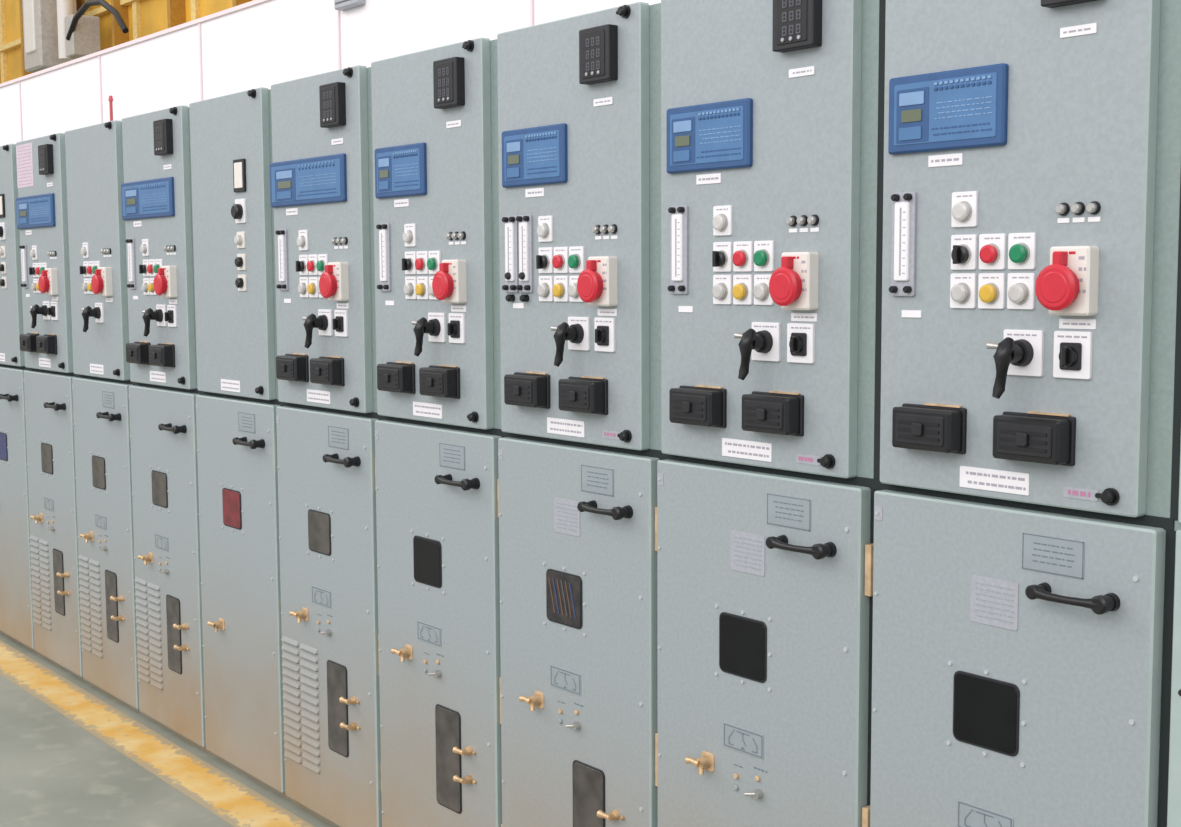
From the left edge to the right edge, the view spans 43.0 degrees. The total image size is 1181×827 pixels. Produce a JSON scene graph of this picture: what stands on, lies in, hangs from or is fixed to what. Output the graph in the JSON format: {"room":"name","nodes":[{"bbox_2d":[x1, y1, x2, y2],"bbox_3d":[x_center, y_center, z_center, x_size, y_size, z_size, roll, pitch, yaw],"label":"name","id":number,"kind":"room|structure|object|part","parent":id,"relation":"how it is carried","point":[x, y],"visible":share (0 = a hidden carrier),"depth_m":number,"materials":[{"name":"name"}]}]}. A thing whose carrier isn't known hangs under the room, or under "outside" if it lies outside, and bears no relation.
{"room":"electrical room","nodes":[
{"label":"electrical room","id":0,"kind":"room"},
{"bbox_2d":[0,632,334,826],"bbox_3d":[-4.700,0.832,9.454,24.000,0.001,42.000,-4,7,-38],"label":"floor","id":1,"kind":"structure","parent":0,"point":[54,772],"depth_m":5.04,"materials":[{"name":"paint"}]},
{"bbox_2d":[0,144,40,655],"bbox_3d":[-2.218,-0.096,7.110,1.194,2.250,0.618,-4,7,-38],"label":"tall cabinet","id":2,"kind":"object","parent":1,"relation":"on","point":[16,611],"visible":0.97,"depth_m":6.67,"materials":[{"name":"metal"}]},
{"bbox_3d":[-2.578,-0.072,6.638,0.044,0.030,0.151,-4,7,-38],"label":"door handle","id":3,"kind":"part","parent":2,"relation":"part of","materials":[{"name":"black plastic"}]},
{"bbox_3d":[-2.656,-0.705,6.739,0.026,0.965,0.534,-4,7,-38],"label":"door","id":4,"kind":"part","parent":2,"relation":"part of","materials":[{"name":"paint"}]},
{"bbox_3d":[-2.644,0.409,6.830,0.030,1.240,0.579,-4,7,-38],"label":"door","id":5,"kind":"part","parent":2,"relation":"part of","materials":[{"name":"paint"}]},
{"bbox_2d":[16,133,89,683],"bbox_3d":[-1.855,-0.054,6.634,1.218,2.250,0.618,-4,7,-38],"label":"tall cabinet","id":6,"kind":"object","parent":1,"relation":"on","point":[46,344],"visible":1,"depth_m":6.27,"materials":[{"name":"metal"}]},
{"bbox_3d":[-2.312,-0.603,6.269,0.028,0.199,0.170,-4,7,-38],"label":"push button panel","id":7,"kind":"part","parent":6,"relation":"part of","materials":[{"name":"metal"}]},
{"bbox_2d":[30,301,50,328],"bbox_3d":[-2.288,-0.408,6.221,0.072,0.112,0.076,-4,7,-38],"label":"switch","id":8,"kind":"object","parent":6,"relation":"attached to","point":[35,309],"depth_m":6.22,"materials":[{"name":"black plastic"}]},
{"bbox_3d":[-2.284,-0.664,6.270,0.026,0.965,0.534,-4,7,-38],"label":"door","id":9,"kind":"part","parent":6,"relation":"part of","materials":[{"name":"paint"}]},
{"bbox_2d":[38,268,57,294],"bbox_3d":[-2.223,-0.539,6.140,0.054,0.110,0.083,-4,7,-38],"label":"button","id":10,"kind":"object","parent":6,"relation":"attached to","point":[48,281],"depth_m":6.12,"materials":[{"name":"red plastic"}]},
{"bbox_3d":[-2.295,0.384,6.358,0.002,0.052,0.118,-4,7,-38],"label":"mimic diagram plate","id":11,"kind":"part","parent":6,"relation":"part of","materials":[{"name":"grey metal"}]},
{"bbox_2d":[48,301,57,319],"bbox_3d":[-2.213,-0.421,6.159,0.030,0.076,0.068,-4,7,-38],"label":"switch","id":12,"kind":"object","parent":6,"relation":"attached to","point":[53,305],"depth_m":6.15,"materials":[{"name":"black plastic"}]},
{"bbox_3d":[-2.272,0.450,6.361,0.030,1.240,0.579,-4,7,-38],"label":"door","id":13,"kind":"part","parent":6,"relation":"part of","materials":[{"name":"paint"}]},
{"bbox_3d":[-2.205,-0.031,6.169,0.044,0.030,0.151,-4,7,-38],"label":"door handle","id":14,"kind":"part","parent":6,"relation":"part of","materials":[{"name":"black plastic"}]},
{"bbox_2d":[65,120,145,716],"bbox_3d":[-1.482,-0.013,6.165,1.218,2.250,0.618,-4,7,-38],"label":"tall cabinet","id":15,"kind":"object","parent":1,"relation":"on","point":[94,153],"visible":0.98,"depth_m":5.80,"materials":[{"name":"metal"}]},
{"bbox_3d":[-1.940,-0.562,5.801,0.028,0.199,0.170,-4,7,-38],"label":"push button panel","id":16,"kind":"part","parent":15,"relation":"part of","materials":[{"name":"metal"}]},
{"bbox_2d":[82,303,103,331],"bbox_3d":[-1.915,-0.367,5.753,0.072,0.112,0.076,-4,7,-38],"label":"switch","id":17,"kind":"object","parent":15,"relation":"attached to","point":[98,311],"depth_m":5.75,"materials":[{"name":"black plastic"}]},
{"bbox_3d":[-1.911,-0.623,5.802,0.026,0.965,0.534,-4,7,-38],"label":"door","id":18,"kind":"part","parent":15,"relation":"part of","materials":[{"name":"paint"}]},
{"bbox_3d":[-1.922,0.425,5.889,0.002,0.052,0.118,-4,7,-38],"label":"mimic diagram plate","id":19,"kind":"part","parent":15,"relation":"part of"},
{"bbox_2d":[91,267,112,295],"bbox_3d":[-1.850,-0.498,5.672,0.054,0.110,0.083,-4,7,-38],"label":"button","id":20,"kind":"object","parent":15,"relation":"attached to","point":[102,281],"depth_m":5.65,"materials":[{"name":"red plastic"}]},
{"bbox_3d":[-1.899,0.491,5.892,0.030,1.240,0.579,-4,7,-38],"label":"door","id":21,"kind":"part","parent":15,"relation":"part of","materials":[{"name":"paint"}]},
{"bbox_3d":[-1.848,-0.053,5.748,0.002,0.062,0.118,-4,7,-38],"label":"instruction plate","id":22,"kind":"part","parent":15,"relation":"part of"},
{"bbox_3d":[-1.833,0.010,5.701,0.044,0.030,0.151,-4,7,-38],"label":"door handle","id":23,"kind":"part","parent":15,"relation":"part of","materials":[{"name":"black plastic"}]},
{"bbox_2d":[108,96,112,120],"bbox_3d":[-1.858,-1.167,5.815,0.035,0.128,0.035,-4,7,-38],"label":"pin","id":24,"kind":"object","parent":15,"relation":"on","point":[110,99],"visible":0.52,"depth_m":5.81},
{"bbox_2d":[0,0,252,83],"bbox_3d":[-4.853,-2.087,14.200,1.020,4.950,30.000,-4,7,-38],"label":"girder","id":25,"kind":"object","parent":1,"relation":"on","point":[36,35],"visible":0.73,"depth_m":13.18,"materials":[{"name":"yellow metal"}]},
{"bbox_2d":[0,640,314,826],"bbox_3d":[-6.653,0.633,11.726,0.190,0.002,36.000,-4,7,-38],"label":"floor stripe","id":26,"kind":"object","parent":1,"relation":"on","point":[237,804],"depth_m":5.31,"materials":[{"name":"paint"}]},
{"bbox_2d":[121,105,212,754],"bbox_3d":[-1.109,0.028,5.697,1.218,2.250,0.618,-4,7,-38],"label":"tall cabinet","id":27,"kind":"object","parent":1,"relation":"on","point":[156,189],"visible":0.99,"depth_m":5.33,"materials":[{"name":"metal"}]},
{"bbox_3d":[-1.567,-0.521,5.332,0.028,0.199,0.170,-4,7,-38],"label":"push button panel","id":28,"kind":"part","parent":27,"relation":"part of","materials":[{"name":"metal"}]},
{"bbox_2d":[142,305,166,336],"bbox_3d":[-1.542,-0.326,5.284,0.072,0.112,0.076,-4,7,-38],"label":"switch","id":29,"kind":"object","parent":27,"relation":"attached to","point":[157,315],"depth_m":5.28,"materials":[{"name":"black plastic"}]},
{"bbox_3d":[-1.538,-0.582,5.333,0.026,0.965,0.534,-4,7,-38],"label":"door","id":30,"kind":"part","parent":27,"relation":"part of","materials":[{"name":"paint"}]},
{"bbox_3d":[-1.550,0.466,5.421,0.002,0.052,0.118,-4,7,-38],"label":"mimic diagram plate","id":31,"kind":"part","parent":27,"relation":"part of","materials":[{"name":"grey metal"}]},
{"bbox_2d":[153,266,176,297],"bbox_3d":[-1.478,-0.457,5.203,0.054,0.110,0.083,-4,7,-38],"label":"button","id":32,"kind":"object","parent":27,"relation":"attached to","point":[165,282],"depth_m":5.18,"materials":[{"name":"red plastic"}]},
{"bbox_3d":[-1.526,0.532,5.424,0.030,1.240,0.579,-4,7,-38],"label":"door","id":33,"kind":"part","parent":27,"relation":"part of","materials":[{"name":"paint"}]},
{"bbox_2d":[164,305,176,326],"bbox_3d":[-1.468,-0.339,5.222,0.030,0.076,0.068,-4,7,-38],"label":"switch","id":34,"kind":"object","parent":27,"relation":"attached to","point":[170,314],"depth_m":5.21,"materials":[{"name":"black plastic"}]},
{"bbox_3d":[-1.460,0.051,5.232,0.044,0.030,0.151,-4,7,-38],"label":"door handle","id":35,"kind":"part","parent":27,"relation":"part of","materials":[{"name":"black plastic"}]},
{"bbox_2d":[189,87,292,801],"bbox_3d":[-0.728,0.068,5.236,1.194,2.250,0.618,-4,7,-38],"label":"tall cabinet","id":36,"kind":"object","parent":1,"relation":"on","point":[231,134],"visible":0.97,"depth_m":4.87,"materials":[{"name":"metal"}]},
{"bbox_3d":[-1.166,-0.541,4.864,0.026,0.965,0.534,-4,7,-38],"label":"door","id":37,"kind":"part","parent":36,"relation":"part of","materials":[{"name":"paint"}]},
{"bbox_3d":[-1.154,0.573,4.955,0.030,1.240,0.579,-4,7,-38],"label":"door","id":38,"kind":"part","parent":36,"relation":"part of","materials":[{"name":"paint"}]},
{"bbox_3d":[-1.103,0.029,4.811,0.002,0.062,0.118,-4,7,-38],"label":"instruction plate","id":39,"kind":"part","parent":36,"relation":"part of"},
{"bbox_3d":[-1.087,0.092,4.764,0.044,0.030,0.151,-4,7,-38],"label":"door handle","id":40,"kind":"part","parent":36,"relation":"part of","materials":[{"name":"black plastic"}]},
{"bbox_2d":[270,65,381,826],"bbox_3d":[-0.364,0.110,4.760,1.218,2.250,0.618,-4,7,-38],"label":"tall cabinet","id":41,"kind":"object","parent":1,"relation":"on","point":[321,169],"visible":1,"depth_m":4.39,"materials":[{"name":"metal"}]},
{"bbox_3d":[-0.822,-0.439,4.395,0.028,0.199,0.170,-4,7,-38],"label":"push button panel","id":42,"kind":"part","parent":41,"relation":"part of","materials":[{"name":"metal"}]},
{"bbox_2d":[302,309,332,347],"bbox_3d":[-0.797,-0.244,4.347,0.072,0.112,0.076,-4,7,-38],"label":"switch","id":43,"kind":"object","parent":41,"relation":"attached to","point":[322,320],"depth_m":4.34,"materials":[{"name":"black plastic"}]},
{"bbox_3d":[-0.804,0.548,4.484,0.002,0.052,0.118,-4,7,-38],"label":"mimic diagram plate","id":44,"kind":"part","parent":41,"relation":"part of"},
{"bbox_3d":[-0.793,-0.500,4.396,0.026,0.965,0.534,-4,7,-38],"label":"door","id":45,"kind":"part","parent":41,"relation":"part of","materials":[{"name":"paint"}]},
{"bbox_3d":[-0.781,0.614,4.487,0.030,1.240,0.579,-4,7,-38],"label":"door","id":46,"kind":"part","parent":41,"relation":"part of","materials":[{"name":"paint"}]},
{"bbox_2d":[319,262,348,300],"bbox_3d":[-0.732,-0.375,4.266,0.054,0.110,0.083,-4,7,-38],"label":"button","id":47,"kind":"object","parent":41,"relation":"attached to","point":[334,282],"depth_m":4.25,"materials":[{"name":"red plastic"}]},
{"bbox_3d":[-0.730,0.070,4.342,0.002,0.062,0.118,-4,7,-38],"label":"instruction plate","id":48,"kind":"part","parent":41,"relation":"part of","materials":[{"name":"grey metal"}]},
{"bbox_2d":[332,310,347,336],"bbox_3d":[-0.723,-0.258,4.285,0.030,0.076,0.068,-4,7,-38],"label":"switch","id":49,"kind":"object","parent":41,"relation":"attached to","point":[340,317],"depth_m":4.28,"materials":[{"name":"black plastic"}]},
{"bbox_3d":[-0.715,0.133,4.295,0.044,0.030,0.151,-4,7,-38],"label":"door handle","id":50,"kind":"part","parent":41,"relation":"part of","materials":[{"name":"black plastic"}]},
{"bbox_2d":[371,38,504,826],"bbox_3d":[0.008,0.151,4.291,1.218,2.250,0.618,-4,7,-38],"label":"tall cabinet","id":51,"kind":"object","parent":1,"relation":"on","point":[438,431],"visible":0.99,"depth_m":3.92,"materials":[{"name":"metal"}]},
{"bbox_3d":[-0.450,-0.398,3.926,0.028,0.199,0.170,-4,7,-38],"label":"push button panel","id":52,"kind":"part","parent":51,"relation":"part of","materials":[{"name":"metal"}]},
{"bbox_2d":[412,313,445,355],"bbox_3d":[-0.425,-0.203,3.879,0.072,0.112,0.076,-4,7,-38],"label":"switch","id":53,"kind":"object","parent":51,"relation":"attached to","point":[434,324],"depth_m":3.88,"materials":[{"name":"black plastic"}]},
{"bbox_3d":[-0.432,0.589,4.015,0.002,0.052,0.118,-4,7,-38],"label":"mimic diagram plate","id":54,"kind":"part","parent":51,"relation":"part of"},
{"bbox_3d":[-0.421,-0.459,3.927,0.026,0.965,0.534,-4,7,-38],"label":"door","id":55,"kind":"part","parent":51,"relation":"part of","materials":[{"name":"paint"}]},
{"bbox_3d":[-0.409,0.655,4.018,0.030,1.240,0.579,-4,7,-38],"label":"door","id":56,"kind":"part","parent":51,"relation":"part of","materials":[{"name":"paint"}]},
{"bbox_2d":[432,259,466,302],"bbox_3d":[-0.360,-0.334,3.798,0.054,0.110,0.083,-4,7,-38],"label":"button","id":57,"kind":"object","parent":51,"relation":"attached to","point":[449,284],"depth_m":3.78,"materials":[{"name":"red plastic"}]},
{"bbox_3d":[-0.357,0.111,3.874,0.002,0.062,0.118,-4,7,-38],"label":"instruction plate","id":58,"kind":"part","parent":51,"relation":"part of","materials":[{"name":"grey metal"}]},
{"bbox_2d":[447,313,464,343],"bbox_3d":[-0.350,-0.216,3.816,0.030,0.076,0.068,-4,7,-38],"label":"switch","id":59,"kind":"object","parent":51,"relation":"attached to","point":[455,321],"depth_m":3.81,"materials":[{"name":"black plastic"}]},
{"bbox_3d":[-0.342,0.174,3.827,0.044,0.030,0.151,-4,7,-38],"label":"door handle","id":60,"kind":"part","parent":51,"relation":"part of","materials":[{"name":"black plastic"}]},
{"bbox_2d":[497,2,663,826],"bbox_3d":[0.381,0.192,3.823,1.218,2.250,0.618,-4,7,-38],"label":"tall cabinet","id":61,"kind":"object","parent":1,"relation":"on","point":[579,97],"visible":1,"depth_m":3.44,"materials":[{"name":"metal"}]},
{"bbox_3d":[-0.077,-0.357,3.458,0.028,0.199,0.170,-4,7,-38],"label":"push button panel","id":62,"kind":"part","parent":61,"relation":"part of","materials":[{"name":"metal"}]},
{"bbox_3d":[-0.059,0.630,3.547,0.002,0.052,0.118,-4,7,-38],"label":"mimic diagram plate","id":63,"kind":"part","parent":61,"relation":"part of","materials":[{"name":"grey metal"}]},
{"bbox_3d":[-0.055,0.241,3.503,0.002,0.082,0.098,-4,7,-38],"label":"rating plate","id":64,"kind":"part","parent":61,"relation":"part of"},
{"bbox_2d":[551,317,589,366],"bbox_3d":[-0.052,-0.163,3.410,0.072,0.112,0.076,-4,7,-38],"label":"switch","id":65,"kind":"object","parent":61,"relation":"attached to","point":[574,333],"depth_m":3.41,"materials":[{"name":"black plastic"}]},
{"bbox_3d":[-0.048,-0.418,3.459,0.026,0.965,0.534,-4,7,-38],"label":"door","id":66,"kind":"part","parent":61,"relation":"part of","materials":[{"name":"paint"}]},
{"bbox_3d":[-0.036,0.696,3.550,0.030,1.240,0.579,-4,7,-38],"label":"door","id":67,"kind":"part","parent":61,"relation":"part of","materials":[{"name":"paint"}]},
{"bbox_2d":[577,256,617,305],"bbox_3d":[0.013,-0.293,3.329,0.054,0.110,0.083,-4,7,-38],"label":"button","id":68,"kind":"object","parent":61,"relation":"attached to","point":[597,285],"depth_m":3.31,"materials":[{"name":"red plastic"}]},
{"bbox_3d":[0.015,0.152,3.405,0.002,0.062,0.118,-4,7,-38],"label":"instruction plate","id":69,"kind":"part","parent":61,"relation":"part of","materials":[{"name":"grey metal"}]},
{"bbox_2d":[594,317,614,351],"bbox_3d":[0.022,-0.176,3.348,0.030,0.076,0.068,-4,7,-38],"label":"switch","id":70,"kind":"object","parent":61,"relation":"attached to","point":[604,327],"depth_m":3.34,"materials":[{"name":"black plastic"}]},
{"bbox_3d":[0.030,0.215,3.358,0.044,0.030,0.151,-4,7,-38],"label":"door handle","id":71,"kind":"part","parent":61,"relation":"part of","materials":[{"name":"black plastic"}]},
{"bbox_3d":[0.047,0.048,3.361,0.001,0.018,0.064,-4,7,-38],"label":"maker plate","id":72,"kind":"part","parent":61,"relation":"part of","materials":[{"name":"grey metal"}]},
{"bbox_2d":[657,0,885,826],"bbox_3d":[0.753,0.233,3.354,1.218,2.250,0.618,-4,7,-38],"label":"tall cabinet","id":73,"kind":"object","parent":1,"relation":"on","point":[772,111],"visible":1,"depth_m":2.96,"materials":[{"name":"metal"}]},
{"bbox_3d":[0.295,-0.316,2.989,0.028,0.199,0.170,-4,7,-38],"label":"push button panel","id":74,"kind":"part","parent":73,"relation":"part of","materials":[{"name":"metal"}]},
{"bbox_3d":[0.313,0.671,3.078,0.002,0.052,0.118,-4,7,-38],"label":"mimic diagram plate","id":75,"kind":"part","parent":73,"relation":"part of","materials":[{"name":"grey metal"}]},
{"bbox_3d":[0.317,0.282,3.035,0.002,0.082,0.098,-4,7,-38],"label":"rating plate","id":76,"kind":"part","parent":73,"relation":"part of","materials":[{"name":"grey metal"}]},
{"bbox_2d":[734,322,780,379],"bbox_3d":[0.320,-0.122,2.942,0.072,0.112,0.076,-4,7,-38],"label":"switch","id":77,"kind":"object","parent":73,"relation":"attached to","point":[760,345],"depth_m":2.94,"materials":[{"name":"black plastic"}]},
{"bbox_3d":[0.324,-0.377,2.990,0.026,0.965,0.534,-4,7,-38],"label":"door","id":78,"kind":"part","parent":73,"relation":"part of","materials":[{"name":"paint"}]},
{"bbox_3d":[0.336,0.737,3.081,0.030,1.240,0.579,-4,7,-38],"label":"door","id":79,"kind":"part","parent":73,"relation":"part of","materials":[{"name":"paint"}]},
{"bbox_3d":[0.388,0.193,2.937,0.002,0.062,0.118,-4,7,-38],"label":"instruction plate","id":80,"kind":"part","parent":73,"relation":"part of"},
{"bbox_2d":[769,252,818,309],"bbox_3d":[0.385,-0.252,2.861,0.054,0.110,0.083,-4,7,-38],"label":"button","id":81,"kind":"object","parent":73,"relation":"attached to","point":[794,285],"depth_m":2.84,"materials":[{"name":"red plastic"}]},
{"bbox_2d":[787,323,814,363],"bbox_3d":[0.395,-0.135,2.879,0.030,0.076,0.068,-4,7,-38],"label":"switch","id":82,"kind":"object","parent":73,"relation":"attached to","point":[800,336],"depth_m":2.87,"materials":[{"name":"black plastic"}]},
{"bbox_3d":[0.403,0.256,2.890,0.044,0.030,0.151,-4,7,-38],"label":"door handle","id":83,"kind":"part","parent":73,"relation":"part of","materials":[{"name":"black plastic"}]},
{"bbox_3d":[0.420,0.089,2.893,0.001,0.018,0.064,-4,7,-38],"label":"maker plate","id":84,"kind":"part","parent":73,"relation":"part of","materials":[{"name":"white plastic"}]},
{"bbox_2d":[870,0,1180,826],"bbox_3d":[1.126,0.275,2.886,1.218,2.248,0.618,-4,7,-38],"label":"switchgear cabinet","id":85,"kind":"object","parent":1,"relation":"on","point":[1026,502],"visible":1,"depth_m":2.49,"materials":[{"name":"grey metal"}]},
{"bbox_3d":[0.686,0.712,2.610,0.002,0.052,0.118,-4,7,-38],"label":"mimic diagram plate","id":86,"kind":"part","parent":85,"relation":"part of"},
{"bbox_3d":[0.668,-0.275,2.521,0.028,0.199,0.170,-4,7,-38],"label":"push button panel","id":87,"kind":"part","parent":85,"relation":"part of","materials":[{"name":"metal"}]},
{"bbox_3d":[0.690,0.323,2.566,0.002,0.082,0.098,-4,7,-38],"label":"rating plate","id":88,"kind":"part","parent":85,"relation":"part of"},
{"bbox_2d":[987,329,1043,398],"bbox_3d":[0.693,-0.081,2.473,0.072,0.112,0.076,-4,7,-38],"label":"switch","id":89,"kind":"object","parent":85,"relation":"attached to","point":[1019,355],"depth_m":2.47,"materials":[{"name":"black plastic"}]},
{"bbox_3d":[0.712,0.778,2.609,0.030,1.240,0.569,-4,7,-38],"label":"door","id":90,"kind":"part","parent":85,"relation":"part of","materials":[{"name":"paint"}]},
{"bbox_3d":[0.700,-0.336,2.518,0.026,0.965,0.524,-4,7,-38],"label":"door","id":91,"kind":"part","parent":85,"relation":"part of","materials":[{"name":"paint"}]},
{"bbox_3d":[0.760,0.234,2.468,0.002,0.062,0.118,-4,7,-38],"label":"instruction plate","id":92,"kind":"part","parent":85,"relation":"part of","materials":[{"name":"grey metal"}]},
{"bbox_2d":[1035,246,1098,315],"bbox_3d":[0.758,-0.211,2.392,0.054,0.110,0.083,-4,7,-38],"label":"button","id":93,"kind":"object","parent":85,"relation":"attached to","point":[1068,284],"depth_m":2.37,"materials":[{"name":"red plastic"}]},
{"bbox_2d":[1053,331,1092,378],"bbox_3d":[0.767,-0.094,2.411,0.030,0.076,0.068,-4,7,-38],"label":"switch","id":94,"kind":"object","parent":85,"relation":"attached to","point":[1072,350],"depth_m":2.40,"materials":[{"name":"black plastic"}]},
{"bbox_3d":[0.775,0.297,2.421,0.044,0.030,0.151,-4,7,-38],"label":"door handle","id":95,"kind":"part","parent":85,"relation":"part of","materials":[{"name":"black plastic"}]},
{"bbox_3d":[0.792,0.130,2.424,0.001,0.018,0.064,-4,7,-38],"label":"maker plate","id":96,"kind":"part","parent":85,"relation":"part of","materials":[{"name":"white plastic"}]},
{"bbox_3d":[-2.600,-0.136,7.571,1.218,2.250,0.618,-4,7,-38],"label":"cabinet","id":97,"kind":"object","parent":1,"relation":"on","visible":0},
{"bbox_2d":[0,0,660,145],"bbox_3d":[-0.611,-1.211,4.972,0.782,0.355,7.040,-4,7,-38],"label":"wall","id":98,"kind":"structure","parent":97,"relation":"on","point":[253,44],"depth_m":5.08,"materials":[{"name":"paint"}]},
{"bbox_2d":[1167,443,1180,826],"bbox_3d":[1.469,0.309,2.519,1.136,2.244,0.419,-4,7,-38],"label":"end panel","id":99,"kind":"object","parent":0,"point":[1174,776],"depth_m":2.33,"materials":[{"name":"grey metal"}]}
]}

